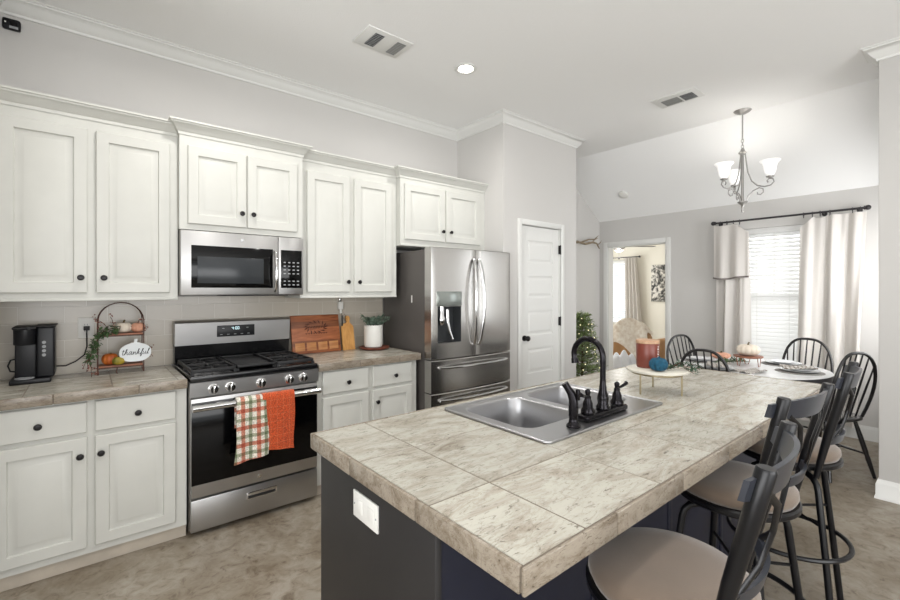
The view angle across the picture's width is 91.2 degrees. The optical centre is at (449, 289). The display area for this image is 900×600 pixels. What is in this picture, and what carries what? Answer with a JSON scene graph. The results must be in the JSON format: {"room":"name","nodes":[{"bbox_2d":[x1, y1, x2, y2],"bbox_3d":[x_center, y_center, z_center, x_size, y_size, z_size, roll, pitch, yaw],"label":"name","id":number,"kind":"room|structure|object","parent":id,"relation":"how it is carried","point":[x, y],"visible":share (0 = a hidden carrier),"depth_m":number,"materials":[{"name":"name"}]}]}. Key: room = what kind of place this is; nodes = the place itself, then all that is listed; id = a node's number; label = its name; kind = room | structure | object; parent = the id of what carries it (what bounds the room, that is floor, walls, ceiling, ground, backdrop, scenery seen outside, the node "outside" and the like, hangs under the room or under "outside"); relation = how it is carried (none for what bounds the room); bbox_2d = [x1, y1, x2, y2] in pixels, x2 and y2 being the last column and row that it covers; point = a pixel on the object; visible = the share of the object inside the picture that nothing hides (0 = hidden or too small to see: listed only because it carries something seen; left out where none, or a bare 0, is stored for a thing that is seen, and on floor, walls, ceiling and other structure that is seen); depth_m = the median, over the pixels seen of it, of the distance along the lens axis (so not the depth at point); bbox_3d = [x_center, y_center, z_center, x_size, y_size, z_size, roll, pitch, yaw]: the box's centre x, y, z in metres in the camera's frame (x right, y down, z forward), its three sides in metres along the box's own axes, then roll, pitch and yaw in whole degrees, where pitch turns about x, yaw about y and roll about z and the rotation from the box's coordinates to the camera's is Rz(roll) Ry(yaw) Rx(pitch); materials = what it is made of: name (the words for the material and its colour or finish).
{"room":"kitchen","nodes":[
{"label":"kitchen","id":0,"kind":"room"},
{"bbox_2d":[0,13,599,379],"bbox_3d":[-0.235,-0.115,4.452,6.340,3.070,0.130,0,0,-39],"label":"wall","id":1,"kind":"structure","parent":0,"point":[40,58],"depth_m":3.06,"materials":[{"name":"grey paint"}]},
{"bbox_2d":[2,17,20,32],"bbox_3d":[-2.485,-1.505,2.499,0.076,0.060,0.039,0,0,-39],"label":"security camera","id":2,"kind":"object","parent":1,"relation":"attached to","point":[7,23],"visible":1,"depth_m":2.49,"materials":[{"name":"black plastic"}]},
{"bbox_2d":[78,317,93,337],"bbox_3d":[-2.238,0.233,2.712,0.076,0.125,0.008,0,0,-39],"label":"wall outlet","id":3,"kind":"object","parent":1,"relation":"attached to","point":[82,322],"visible":1,"depth_m":2.71,"materials":[{"name":"white plastic"}]},
{"bbox_2d":[0,84,177,301],"bbox_3d":[-2.101,-0.483,2.580,0.832,1.086,0.406,0,0,-39],"label":"upper cabinet","id":4,"kind":"object","parent":1,"relation":"attached to","point":[89,191],"visible":0.98,"depth_m":2.43,"materials":[{"name":"paint"}]},
{"bbox_2d":[169,116,312,237],"bbox_3d":[-1.468,-0.705,3.069,0.875,0.659,0.456,0,0,-39],"label":"upper cabinet","id":5,"kind":"object","parent":1,"relation":"attached to","point":[230,180],"visible":0.94,"depth_m":2.89,"materials":[{"name":"paint"}]},
{"bbox_2d":[178,229,302,295],"bbox_3d":[-1.461,-0.166,3.062,0.758,0.409,0.474,0,0,-39],"label":"microwave","id":6,"kind":"object","parent":5,"relation":"attached to","point":[209,263],"visible":0.95,"depth_m":2.88,"materials":[{"name":"silver metal"}]},
{"bbox_2d":[0,0,586,148],"bbox_3d":[-0.305,-1.606,3.397,4.650,0.088,1.430,0,0,-39],"label":"trim","id":7,"kind":"structure","parent":1,"relation":"attached to","point":[29,10],"depth_m":3.27,"materials":[{"name":"white paint"}]},
{"bbox_2d":[284,149,395,297],"bbox_3d":[-0.869,-0.483,3.595,0.826,1.086,0.406,0,0,-39],"label":"upper cabinet","id":8,"kind":"object","parent":1,"relation":"attached to","point":[349,204],"visible":0.95,"depth_m":3.43,"materials":[{"name":"paint"}]},
{"bbox_2d":[337,298,342,313],"bbox_3d":[-0.937,0.131,3.762,0.040,0.142,0.042,0,0,-39],"label":"dispenser","id":9,"kind":"object","parent":8,"relation":"attached to","point":[339,304],"visible":0.85,"depth_m":3.75,"materials":[{"name":"white plastic"}]},
{"bbox_2d":[394,165,487,250],"bbox_3d":[-0.174,-0.701,4.129,1.033,0.650,0.466,0,0,-39],"label":"upper cabinet","id":10,"kind":"object","parent":1,"relation":"attached to","point":[433,209],"visible":0.88,"depth_m":3.93,"materials":[{"name":"paint"}]},
{"bbox_2d":[576,235,601,248],"bbox_3d":[1.917,-0.667,6.054,0.509,0.180,0.104,0,0,-31],"label":"antler mount","id":11,"kind":"object","parent":1,"relation":"attached to","point":[577,241],"visible":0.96,"depth_m":6.00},
{"bbox_2d":[0,428,899,599],"bbox_3d":[1.384,1.470,2.566,12.600,0.100,9.800,0,0,-39],"label":"floor","id":12,"kind":"structure","parent":0,"point":[275,553],"depth_m":2.31,"materials":[{"name":"tile"}]},
{"bbox_2d":[0,388,185,591],"bbox_3d":[-2.017,0.989,2.483,0.842,0.862,0.660,0,0,-39],"label":"base cabinet","id":13,"kind":"object","parent":12,"relation":"on","point":[83,483],"visible":1,"depth_m":2.26,"materials":[{"name":"paint"}]},
{"bbox_2d":[0,365,186,410],"bbox_3d":[-2.015,0.531,2.481,0.839,0.052,0.642,0,0,-39],"label":"countertop","id":14,"kind":"structure","parent":13,"relation":"on","point":[75,387],"depth_m":2.34,"materials":[{"name":"tile"}]},
{"bbox_2d":[7,323,89,385],"bbox_3d":[-2.279,0.350,2.511,0.355,0.310,0.250,0,0,-39],"label":"coffee maker","id":15,"kind":"object","parent":14,"relation":"on","point":[35,345],"visible":1,"depth_m":2.42,"materials":[{"name":"black plastic"}]},
{"bbox_2d":[14,377,34,379],"bbox_3d":[-2.299,0.477,2.384,0.080,0.004,0.080,0,0,-40],"label":"drip tray","id":16,"kind":"object","parent":15,"relation":"on","point":[16,378],"depth_m":2.37,"materials":[{"name":"grey"}]},
{"bbox_2d":[96,302,143,375],"bbox_3d":[-2.025,0.289,2.709,0.235,0.429,0.128,0,0,-39],"label":"tiered stand","id":17,"kind":"object","parent":14,"relation":"on","point":[136,363],"visible":0.85,"depth_m":2.69,"materials":[{"name":"brown metal"}]},
{"bbox_2d":[101,353,117,364],"bbox_3d":[-2.058,0.414,2.668,0.083,0.072,0.084,0,0,-39],"label":"pumpkin","id":18,"kind":"object","parent":17,"relation":"on","point":[106,359],"visible":0.83,"depth_m":2.64,"materials":[{"name":"orange"}]},
{"bbox_2d":[82,313,153,376],"bbox_3d":[-1.994,0.332,2.662,0.082,0.386,0.349,0,0,45],"label":"leaf garland","id":19,"kind":"object","parent":17,"relation":"hanging from","point":[91,356],"visible":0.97,"depth_m":2.58,"materials":[{"name":"green"}]},
{"bbox_2d":[112,356,124,364],"bbox_3d":[-2.005,0.422,2.668,0.065,0.057,0.065,0,0,-39],"label":"pumpkin","id":20,"kind":"object","parent":17,"relation":"on","point":[118,360],"visible":1,"depth_m":2.65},
{"bbox_2d":[99,361,142,367],"bbox_3d":[-2.027,0.459,2.716,0.215,0.010,0.106,0,0,-40],"label":"shelf","id":21,"kind":"object","parent":17,"relation":"attached to","point":[137,363],"depth_m":2.69,"materials":[{"name":"brown wood"}]},
{"bbox_2d":[103,332,142,335],"bbox_3d":[-2.027,0.269,2.716,0.215,0.010,0.106,0,0,-40],"label":"shelf","id":22,"kind":"object","parent":17,"relation":"attached to","point":[119,333],"depth_m":2.70,"materials":[{"name":"brown wood"}]},
{"bbox_2d":[115,320,131,331],"bbox_3d":[-2.015,0.221,2.720,0.087,0.079,0.088,0,0,-39],"label":"pumpkin","id":23,"kind":"object","parent":17,"relation":"on","point":[125,326],"visible":0.91,"depth_m":2.70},
{"bbox_2d":[119,339,150,361],"bbox_3d":[-1.932,0.369,2.708,0.160,0.138,0.010,0,0,-39],"label":"sign","id":24,"kind":"object","parent":17,"relation":"on","point":[136,351],"visible":1,"depth_m":2.71,"materials":[{"name":"white"}]},
{"bbox_2d":[131,322,145,331],"bbox_3d":[-1.952,0.231,2.761,0.077,0.060,0.078,0,0,-39],"label":"pumpkin","id":25,"kind":"object","parent":17,"relation":"on","point":[136,327],"visible":0.94,"depth_m":2.73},
{"bbox_2d":[173,317,320,533],"bbox_3d":[-1.363,0.815,2.960,0.758,1.210,0.697,0,0,-39],"label":"gas range","id":26,"kind":"object","parent":12,"relation":"on","point":[221,361],"visible":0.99,"depth_m":2.78,"materials":[{"name":"silver metal"}]},
{"bbox_2d":[174,355,316,382],"bbox_3d":[-1.367,0.513,2.965,0.758,0.037,0.565,0,0,-40],"label":"cooktop","id":27,"kind":"object","parent":26,"relation":"in","point":[246,373],"depth_m":2.78,"materials":[{"name":"black metal"}]},
{"bbox_2d":[234,394,268,465],"bbox_3d":[-1.201,0.830,2.657,0.202,0.386,0.073,0,0,-39],"label":"kitchen towel","id":28,"kind":"object","parent":26,"relation":"hanging from","point":[250,412],"visible":0.98,"depth_m":2.64,"materials":[{"name":"fabric"}]},
{"bbox_2d":[261,389,294,449],"bbox_3d":[-1.080,0.817,2.761,0.203,0.368,0.067,0,0,-39],"label":"kitchen towel","id":29,"kind":"object","parent":26,"relation":"hanging from","point":[280,404],"visible":0.93,"depth_m":2.75,"materials":[{"name":"fabric"}]},
{"bbox_2d":[315,360,415,494],"bbox_3d":[-0.774,0.989,3.508,0.836,0.862,0.660,0,0,-39],"label":"base cabinet","id":30,"kind":"object","parent":12,"relation":"on","point":[349,396],"visible":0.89,"depth_m":3.23,"materials":[{"name":"paint"}]},
{"bbox_2d":[302,347,420,371],"bbox_3d":[-0.764,0.531,3.513,0.854,0.052,0.643,0,0,-39],"label":"countertop","id":31,"kind":"structure","parent":30,"relation":"on","point":[357,357],"depth_m":3.36,"materials":[{"name":"tile"}]},
{"bbox_2d":[290,314,340,353],"bbox_3d":[-1.089,0.355,3.587,0.407,0.300,0.076,0,0,-39],"label":"cutting board","id":32,"kind":"object","parent":31,"relation":"on","point":[309,333],"visible":1,"depth_m":3.57,"materials":[{"name":"brown wood"}]},
{"bbox_2d":[341,314,354,349],"bbox_3d":[-0.875,0.355,3.765,0.111,0.302,0.071,0,0,-39],"label":"paddle board","id":33,"kind":"object","parent":31,"relation":"on","point":[347,331],"visible":1,"depth_m":3.76,"materials":[{"name":"brown wood"}]},
{"bbox_2d":[359,345,389,349],"bbox_3d":[-0.651,0.494,3.785,0.264,0.022,0.264,0,0,-39],"label":"round tray","id":34,"kind":"object","parent":31,"relation":"on","point":[363,347],"visible":0.76,"depth_m":3.71,"materials":[{"name":"brown wood"}]},
{"bbox_2d":[360,313,389,347],"bbox_3d":[-0.657,0.338,3.759,0.229,0.299,0.301,0,0,19],"label":"potted plant","id":35,"kind":"object","parent":34,"relation":"on","point":[373,329],"visible":1,"depth_m":3.72,"materials":[{"name":"green plant"}]},
{"bbox_2d":[384,247,509,410],"bbox_3d":[0.002,0.537,4.002,0.906,1.765,0.827,0,0,-39],"label":"refrigerator","id":36,"kind":"object","parent":12,"relation":"on","point":[450,307],"visible":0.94,"depth_m":3.68,"materials":[{"name":"grey"}]},
{"bbox_2d":[321,453,755,599],"bbox_3d":[0.658,0.992,2.063,2.360,0.857,0.682,0,0,-39],"label":"kitchen island","id":37,"kind":"object","parent":12,"relation":"on","point":[405,560],"visible":0.07,"depth_m":1.32,"materials":[{"name":"grey paint"}]},
{"bbox_2d":[353,489,378,533],"bbox_3d":[-0.250,0.652,1.304,0.008,0.080,0.146,0,0,-39],"label":"outlet plate","id":38,"kind":"object","parent":37,"relation":"attached to","point":[365,510],"visible":1,"depth_m":1.29,"materials":[{"name":"white plastic"}]},
{"bbox_2d":[357,499,361,514],"bbox_3d":[-0.273,0.652,1.326,0.002,0.040,0.034,0,0,-39],"label":"socket","id":39,"kind":"object","parent":38,"relation":"attached to","point":[359,501],"depth_m":1.32,"materials":[{"name":"white plastic"}]},
{"bbox_2d":[367,506,372,523],"bbox_3d":[-0.231,0.652,1.276,0.002,0.040,0.034,0,0,-39],"label":"socket","id":40,"kind":"object","parent":38,"relation":"attached to","point":[369,508],"depth_m":1.28,"materials":[{"name":"white plastic"}]},
{"bbox_2d":[311,364,821,597],"bbox_3d":[0.762,0.531,1.952,2.442,0.052,0.987,0,0,-39],"label":"island countertop","id":41,"kind":"structure","parent":37,"relation":"on","point":[525,511],"depth_m":1.28,"materials":[{"name":"tile"}]},
{"bbox_2d":[445,382,662,443],"bbox_3d":[0.459,0.591,1.910,0.821,0.189,0.556,0,0,-39],"label":"sink","id":42,"kind":"object","parent":41,"relation":"in","point":[539,414],"visible":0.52,"depth_m":1.95,"materials":[{"name":"silver metal"}]},
{"bbox_2d":[562,381,580,428],"bbox_3d":[0.446,0.418,1.616,0.059,0.166,0.062,0,0,-39],"label":"sprayer","id":43,"kind":"object","parent":42,"relation":"on","point":[573,397],"visible":1,"depth_m":1.60,"materials":[{"name":"brown metal"}]},
{"bbox_2d":[571,336,627,421],"bbox_3d":[0.576,0.345,1.817,0.344,0.309,0.175,0,0,-39],"label":"kitchen faucet","id":44,"kind":"object","parent":42,"relation":"on","point":[588,413],"visible":0.98,"depth_m":1.76,"materials":[{"name":"brown metal"}]},
{"bbox_2d":[626,364,689,395],"bbox_3d":[1.028,0.447,2.188,0.284,0.116,0.284,0,0,-39],"label":"tray stand","id":45,"kind":"object","parent":41,"relation":"on","point":[677,372],"visible":0.79,"depth_m":2.10,"materials":[{"name":"gold metal"}]},
{"bbox_2d":[636,338,659,368],"bbox_3d":[1.000,0.320,2.230,0.112,0.138,0.112,0,0,-39],"label":"candle","id":46,"kind":"object","parent":45,"relation":"on","point":[646,349],"visible":0.82,"depth_m":2.19,"materials":[{"name":"red wax"}]},
{"bbox_2d":[626,364,689,375],"bbox_3d":[1.028,0.396,2.188,0.284,0.013,0.284,0,0,-40],"label":"tray","id":47,"kind":"object","parent":45,"relation":"on","point":[633,368],"depth_m":2.11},
{"bbox_2d":[649,356,667,370],"bbox_3d":[0.999,0.351,2.113,0.084,0.068,0.086,0,0,-39],"label":"pumpkin","id":48,"kind":"object","parent":45,"relation":"on","point":[657,364],"visible":1,"depth_m":2.08,"materials":[{"name":"blue"}]},
{"bbox_2d":[667,359,703,373],"bbox_3d":[1.127,0.369,2.119,0.181,0.061,0.082,0,0,9],"label":"eucalyptus sprig","id":49,"kind":"object","parent":45,"relation":"on","point":[678,362],"visible":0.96,"depth_m":2.13,"materials":[{"name":"green"}]},
{"bbox_2d":[576,310,607,376],"bbox_3d":[1.662,0.833,5.506,0.591,1.173,0.563,0,0,3],"label":"artificial tree","id":50,"kind":"object","parent":12,"relation":"on","point":[582,320],"visible":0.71,"depth_m":5.45,"materials":[{"name":"green plant"}]},
{"bbox_2d":[613,350,635,368],"bbox_3d":[2.689,1.173,6.895,0.420,0.490,0.660,0,0,-39],"label":"bedding","id":51,"kind":"object","parent":12,"relation":"on","point":[622,360],"visible":0.34,"depth_m":6.78,"materials":[{"name":"white fabric"}]},
{"bbox_2d":[613,333,664,358],"bbox_3d":[3.219,0.959,7.422,0.711,0.922,0.740,0,0,-39],"label":"armchair","id":52,"kind":"object","parent":12,"relation":"on","point":[617,347],"visible":0.17,"depth_m":7.24,"materials":[{"name":"leather"}]},
{"bbox_2d":[613,318,652,358],"bbox_3d":[2.976,0.881,7.213,0.196,0.855,0.626,0,0,-39],"label":"throw blanket","id":53,"kind":"object","parent":52,"relation":"on","point":[626,331],"visible":0.8,"depth_m":7.17,"materials":[{"name":"fabric"}]},
{"bbox_2d":[666,334,695,364],"bbox_3d":[2.447,0.936,4.320,0.434,0.966,0.488,0,0,-19],"label":"chair","id":54,"kind":"object","parent":12,"relation":"on","point":[677,335],"visible":0.2,"depth_m":4.50,"materials":[{"name":"black paint"}]},
{"bbox_2d":[586,420,799,599],"bbox_3d":[0.537,0.868,1.060,0.477,1.105,0.455,0,0,43],"label":"bar stool","id":55,"kind":"object","parent":12,"relation":"on","point":[640,563],"visible":0.97,"depth_m":0.99,"materials":[{"name":"beige fabric"}]},
{"bbox_2d":[679,348,730,371],"bbox_3d":[2.138,0.936,3.557,0.488,0.966,0.434,0,0,-39],"label":"chair","id":56,"kind":"object","parent":12,"relation":"on","point":[711,352],"visible":0.16,"depth_m":3.39,"materials":[{"name":"black paint"}]},
{"bbox_2d":[676,382,834,599],"bbox_3d":[1.020,0.868,1.567,0.455,1.105,0.477,0,0,-34],"label":"bar stool","id":57,"kind":"object","parent":12,"relation":"on","point":[718,492],"visible":0.56,"depth_m":1.48,"materials":[{"name":"black metal"}]},
{"bbox_2d":[677,357,833,383],"bbox_3d":[2.591,1.036,3.821,1.110,0.753,1.110,0,0,-39],"label":"dining table","id":58,"kind":"object","parent":12,"relation":"on","point":[771,372],"visible":0.22,"depth_m":3.49,"materials":[{"name":"grey"}]},
{"bbox_2d":[684,358,719,362],"bbox_3d":[2.342,0.658,4.108,0.324,0.004,0.324,0,0,-39],"label":"placemat","id":59,"kind":"object","parent":58,"relation":"on","point":[685,358],"visible":0.23,"depth_m":4.04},
{"bbox_2d":[686,357,717,361],"bbox_3d":[2.342,0.647,4.108,0.264,0.017,0.264,0,0,-39],"label":"dinner plate","id":60,"kind":"object","parent":59,"relation":"on","point":[714,359],"visible":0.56,"depth_m":4.05,"materials":[{"name":"white"}]},
{"bbox_2d":[690,356,713,359],"bbox_3d":[2.342,0.637,4.108,0.200,0.017,0.200,0,0,-39],"label":"salad plate","id":61,"kind":"object","parent":60,"relation":"on","point":[693,357],"visible":0.81,"depth_m":4.12,"materials":[{"name":"white"}]},
{"bbox_2d":[696,366,736,372],"bbox_3d":[2.237,0.658,3.684,0.324,0.004,0.324,0,0,-39],"label":"placemat","id":62,"kind":"object","parent":58,"relation":"on","point":[731,370],"visible":0.27,"depth_m":3.59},
{"bbox_2d":[700,364,735,369],"bbox_3d":[2.237,0.647,3.684,0.264,0.017,0.264,0,0,-39],"label":"dinner plate","id":63,"kind":"object","parent":62,"relation":"on","point":[702,365],"visible":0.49,"depth_m":3.64,"materials":[{"name":"white"}]},
{"bbox_3d":[2.237,0.637,3.684,0.200,0.017,0.200,0,0,-39],"label":"salad plate","id":64,"kind":"object","parent":63,"relation":"on","visible":0},
{"bbox_2d":[706,361,724,367],"bbox_3d":[2.215,0.619,3.665,0.153,0.022,0.222,0,0,26],"label":"napkin","id":65,"kind":"object","parent":64,"relation":"on","point":[715,365],"visible":0.68,"depth_m":3.65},
{"bbox_2d":[712,351,730,358],"bbox_3d":[2.611,0.622,4.251,0.167,0.069,0.169,0,0,-39],"label":"pumpkin","id":66,"kind":"object","parent":58,"relation":"on","point":[723,354],"visible":0.73,"depth_m":4.20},
{"bbox_2d":[715,357,748,362],"bbox_3d":[2.515,0.625,3.947,0.395,0.063,0.151,0,0,-30],"label":"greenery","id":67,"kind":"object","parent":58,"relation":"on","point":[731,358],"visible":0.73,"depth_m":3.96,"materials":[{"name":"green"}]},
{"bbox_2d":[733,354,763,366],"bbox_3d":[2.593,0.613,3.835,0.220,0.088,0.220,0,0,-39],"label":"cake stand","id":68,"kind":"object","parent":58,"relation":"on","point":[749,357],"visible":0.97,"depth_m":3.78,"materials":[{"name":"brown wood"}]},
{"bbox_2d":[736,342,760,354],"bbox_3d":[2.593,0.507,3.835,0.172,0.113,0.172,0,0,-39],"label":"pumpkin","id":69,"kind":"object","parent":68,"relation":"on","point":[744,349],"visible":1,"depth_m":3.78,"materials":[{"name":"white"}]},
{"bbox_2d":[734,368,766,373],"bbox_3d":[2.424,0.650,3.552,0.222,0.022,0.153,0,0,-18],"label":"napkin","id":70,"kind":"object","parent":58,"relation":"on","point":[751,370],"visible":1,"depth_m":3.53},
{"bbox_2d":[761,361,805,366],"bbox_3d":[2.956,0.658,3.914,0.324,0.004,0.324,0,0,-39],"label":"placemat","id":71,"kind":"object","parent":58,"relation":"on","point":[762,362],"visible":0.43,"depth_m":3.88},
{"bbox_2d":[765,360,801,364],"bbox_3d":[2.956,0.647,3.914,0.264,0.017,0.264,0,0,-39],"label":"dinner plate","id":72,"kind":"object","parent":71,"relation":"on","point":[769,361],"visible":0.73,"depth_m":3.88,"materials":[{"name":"white"}]},
{"bbox_2d":[770,359,796,363],"bbox_3d":[2.956,0.637,3.914,0.200,0.017,0.200,0,0,-39],"label":"salad plate","id":73,"kind":"object","parent":72,"relation":"on","point":[782,361],"visible":1,"depth_m":3.94,"materials":[{"name":"white"}]},
{"bbox_2d":[775,368,825,375],"bbox_3d":[2.814,0.658,3.551,0.324,0.004,0.324,0,0,-39],"label":"placemat","id":74,"kind":"object","parent":58,"relation":"on","point":[776,369],"visible":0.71,"depth_m":3.46,"materials":[{"name":"fabric"}]},
{"bbox_2d":[779,367,820,372],"bbox_3d":[2.814,0.647,3.551,0.264,0.017,0.264,0,0,-39],"label":"dinner plate","id":75,"kind":"object","parent":74,"relation":"on","point":[816,370],"visible":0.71,"depth_m":3.50,"materials":[{"name":"white"}]},
{"bbox_2d":[790,369,814,370],"bbox_3d":[2.814,0.637,3.551,0.200,0.017,0.200,0,0,-39],"label":"salad plate","id":76,"kind":"object","parent":75,"relation":"on","point":[790,369],"visible":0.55,"depth_m":3.51,"materials":[{"name":"white"}]},
{"bbox_2d":[780,364,817,369],"bbox_3d":[2.791,0.619,3.531,0.222,0.022,0.153,0,0,22],"label":"napkin","id":77,"kind":"object","parent":76,"relation":"on","point":[784,366],"visible":1,"depth_m":3.52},
{"bbox_2d":[726,361,862,599],"bbox_3d":[1.510,0.868,1.963,0.477,1.105,0.455,0,0,45],"label":"bar stool","id":78,"kind":"object","parent":12,"relation":"on","point":[826,456],"visible":0.54,"depth_m":1.79,"materials":[{"name":"black metal"}]},
{"bbox_2d":[782,338,833,430],"bbox_3d":[3.212,0.936,4.071,0.488,0.966,0.434,0,0,-34],"label":"chair","id":79,"kind":"object","parent":12,"relation":"on","point":[797,339],"visible":0.27,"depth_m":4.14,"materials":[{"name":"black paint"}]},
{"bbox_2d":[805,352,876,482],"bbox_3d":[2.957,0.936,3.474,0.434,0.966,0.488,0,0,-11],"label":"chair","id":80,"kind":"object","parent":12,"relation":"on","point":[853,417],"visible":0.54,"depth_m":3.32,"materials":[{"name":"black paint"}]},
{"bbox_2d":[33,0,899,158],"bbox_3d":[0.495,-1.710,0.311,8.360,0.120,7.450,0,0,-39],"label":"ceiling","id":81,"kind":"structure","parent":0,"point":[591,71],"depth_m":3.04,"materials":[{"name":"white paint"}]},
{"bbox_2d":[352,25,413,57],"bbox_3d":[-0.444,-1.643,2.932,0.335,0.012,0.230,0,0,-39],"label":"ceiling vent","id":82,"kind":"object","parent":81,"relation":"in","point":[374,38],"visible":1,"depth_m":2.91,"materials":[{"name":"metal"}]},
{"bbox_2d":[454,63,476,74],"bbox_3d":[0.117,-1.646,3.285,0.170,0.007,0.170,0,0,-39],"label":"recessed light","id":83,"kind":"object","parent":81,"relation":"in","point":[462,68],"visible":1,"depth_m":3.27,"materials":[{"name":"white paint"}]},
{"bbox_2d":[650,87,704,108],"bbox_3d":[1.952,-1.643,3.787,0.230,0.012,0.360,0,0,-39],"label":"ceiling vent","id":84,"kind":"object","parent":81,"relation":"in","point":[691,93],"visible":1,"depth_m":3.77,"materials":[{"name":"metal"}]},
{"bbox_2d":[714,108,780,212],"bbox_3d":[2.714,-1.179,4.020,0.517,0.939,0.484,0,0,-39],"label":"chandelier","id":85,"kind":"object","parent":81,"relation":"hanging from","point":[736,176],"visible":1,"depth_m":4.02,"materials":[{"name":"silver metal"}]},
{"bbox_2d":[457,123,575,390],"bbox_3d":[0.735,-0.115,4.753,1.160,3.070,0.660,0,0,-39],"label":"wall","id":86,"kind":"structure","parent":0,"point":[527,175],"depth_m":4.39,"materials":[{"name":"grey paint"}]},
{"bbox_2d":[517,218,563,388],"bbox_3d":[0.923,0.362,4.496,0.730,2.115,0.136,0,0,-39],"label":"door","id":87,"kind":"structure","parent":86,"relation":"in","point":[539,250],"depth_m":4.50,"materials":[{"name":"white paint"}]},
{"bbox_2d":[613,244,664,338],"bbox_3d":[3.206,0.200,7.697,3.100,2.440,3.800,0,0,-39],"label":"wall","id":88,"kind":"structure","parent":0,"point":[652,312],"depth_m":8.95,"materials":[{"name":"beige paint"}]},
{"bbox_2d":[613,260,624,322],"bbox_3d":[3.541,0.045,9.508,0.040,1.350,0.650,0,0,-39],"label":"window","id":89,"kind":"structure","parent":88,"relation":"in","point":[615,320],"depth_m":9.44,"materials":[{"name":"white paint"}]},
{"bbox_2d":[613,261,624,318],"bbox_3d":[3.507,-0.003,9.481,0.042,1.215,0.610,0,0,-39],"label":"window blind","id":90,"kind":"object","parent":89,"relation":"attached to","point":[619,303],"visible":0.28,"depth_m":9.37,"materials":[{"name":"white"}]},
{"bbox_2d":[651,265,664,301],"bbox_3d":[4.159,-0.135,8.761,0.033,0.730,0.310,0,0,-39],"label":"wall picture","id":91,"kind":"object","parent":88,"relation":"attached to","point":[657,271],"visible":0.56,"depth_m":8.76},
{"bbox_3d":[3.579,-0.680,9.365,0.159,0.044,1.020,0,0,-39],"label":"curtain rod","id":92,"kind":"object","parent":88,"relation":"attached to","visible":0},
{"bbox_2d":[625,257,641,321],"bbox_3d":[3.768,0.310,9.042,0.072,1.950,0.400,0,0,-39],"label":"curtain","id":93,"kind":"object","parent":92,"relation":"hanging from","point":[632,296],"visible":0.69,"depth_m":9.07,"materials":[{"name":"white fabric"}]},
{"bbox_2d":[576,78,878,221],"bbox_3d":[2.889,-1.329,4.812,1.060,0.881,3.550,0,0,-39],"label":"ceiling","id":94,"kind":"structure","parent":0,"point":[827,141],"depth_m":4.48,"materials":[{"name":"white paint"}]},
{"bbox_2d":[618,191,628,198],"bbox_3d":[2.235,-1.225,5.678,0.108,0.088,0.124,0,0,-34],"label":"smoke detector","id":95,"kind":"object","parent":94,"relation":"attached to","point":[622,194],"visible":1,"depth_m":5.65,"materials":[{"name":"white plastic"}]},
{"bbox_2d":[600,185,878,427],"bbox_3d":[3.290,0.110,5.064,0.120,2.620,3.430,0,0,-39],"label":"wall","id":96,"kind":"structure","parent":0,"point":[691,232],"depth_m":5.22,"materials":[{"name":"grey paint"}]},
{"bbox_2d":[603,237,670,369],"bbox_3d":[2.535,0.375,5.968,0.136,2.090,0.934,0,0,-39],"label":"door frame","id":97,"kind":"structure","parent":96,"relation":"in","point":[607,247],"depth_m":6.24,"materials":[{"name":"white paint"}]},
{"bbox_2d":[749,235,798,300],"bbox_3d":[3.596,0.075,4.662,0.140,1.510,1.000,0,0,-39],"label":"window","id":98,"kind":"structure","parent":96,"relation":"in","point":[790,235],"depth_m":4.76,"materials":[{"name":"white paint"}]},
{"bbox_2d":[746,224,803,360],"bbox_3d":[3.584,0.055,4.652,0.062,1.466,0.888,0,0,-39],"label":"window blind","id":99,"kind":"object","parent":98,"relation":"attached to","point":[774,321],"visible":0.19,"depth_m":4.75,"materials":[{"name":"white"}]},
{"bbox_2d":[711,205,870,225],"bbox_3d":[3.498,-0.762,4.633,0.108,0.064,1.360,0,0,-39],"label":"curtain rod","id":100,"kind":"object","parent":96,"relation":"attached to","point":[867,207],"visible":0.98,"depth_m":4.46,"materials":[{"name":"grey metal"}]},
{"bbox_2d":[713,224,750,356],"bbox_3d":[3.164,0.327,4.958,0.137,2.126,0.365,0,0,-39],"label":"curtain","id":101,"kind":"object","parent":100,"relation":"hanging from","point":[731,242],"visible":0.69,"depth_m":4.96,"materials":[{"name":"white fabric"}]},
{"bbox_2d":[796,216,826,420],"bbox_3d":[3.629,0.292,4.428,0.059,2.055,0.238,0,0,-39],"label":"curtain","id":102,"kind":"object","parent":100,"relation":"hanging from","point":[813,234],"visible":0.71,"depth_m":4.42,"materials":[{"name":"white fabric"}]},
{"bbox_2d":[825,211,866,427],"bbox_3d":[3.788,0.282,4.236,0.099,2.035,0.318,0,0,-39],"label":"curtain","id":103,"kind":"object","parent":100,"relation":"hanging from","point":[846,232],"visible":0.68,"depth_m":4.25,"materials":[{"name":"white fabric"}]},
{"bbox_2d":[879,55,899,483],"bbox_3d":[4.262,-0.115,1.480,0.120,3.070,4.062,0,0,-39],"label":"wall","id":104,"kind":"structure","parent":0,"point":[889,68],"depth_m":2.97,"materials":[{"name":"grey paint"}]},
{"bbox_2d":[795,418,899,504],"bbox_3d":[4.150,1.354,2.708,1.550,0.132,6.100,0,0,-39],"label":"baseboard","id":105,"kind":"structure","parent":104,"relation":"attached to","point":[885,490],"depth_m":3.01,"materials":[{"name":"white paint"}]},
{"bbox_2d":[861,37,899,65],"bbox_3d":[4.237,-1.606,1.511,0.280,0.088,4.142,0,0,-39],"label":"trim","id":106,"kind":"structure","parent":104,"relation":"attached to","point":[873,54],"depth_m":2.97,"materials":[{"name":"white paint"}]},
{"bbox_3d":[3.206,-1.070,7.697,3.100,0.100,3.800,0,0,-39],"label":"ceiling","id":107,"kind":"structure","parent":0,"visible":0},
{"bbox_2d":[613,246,654,258],"bbox_3d":[2.929,-0.777,7.714,1.179,0.484,1.212,0,0,-39],"label":"ceiling fan","id":108,"kind":"object","parent":107,"relation":"hanging from","point":[615,249],"visible":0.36,"depth_m":7.68,"materials":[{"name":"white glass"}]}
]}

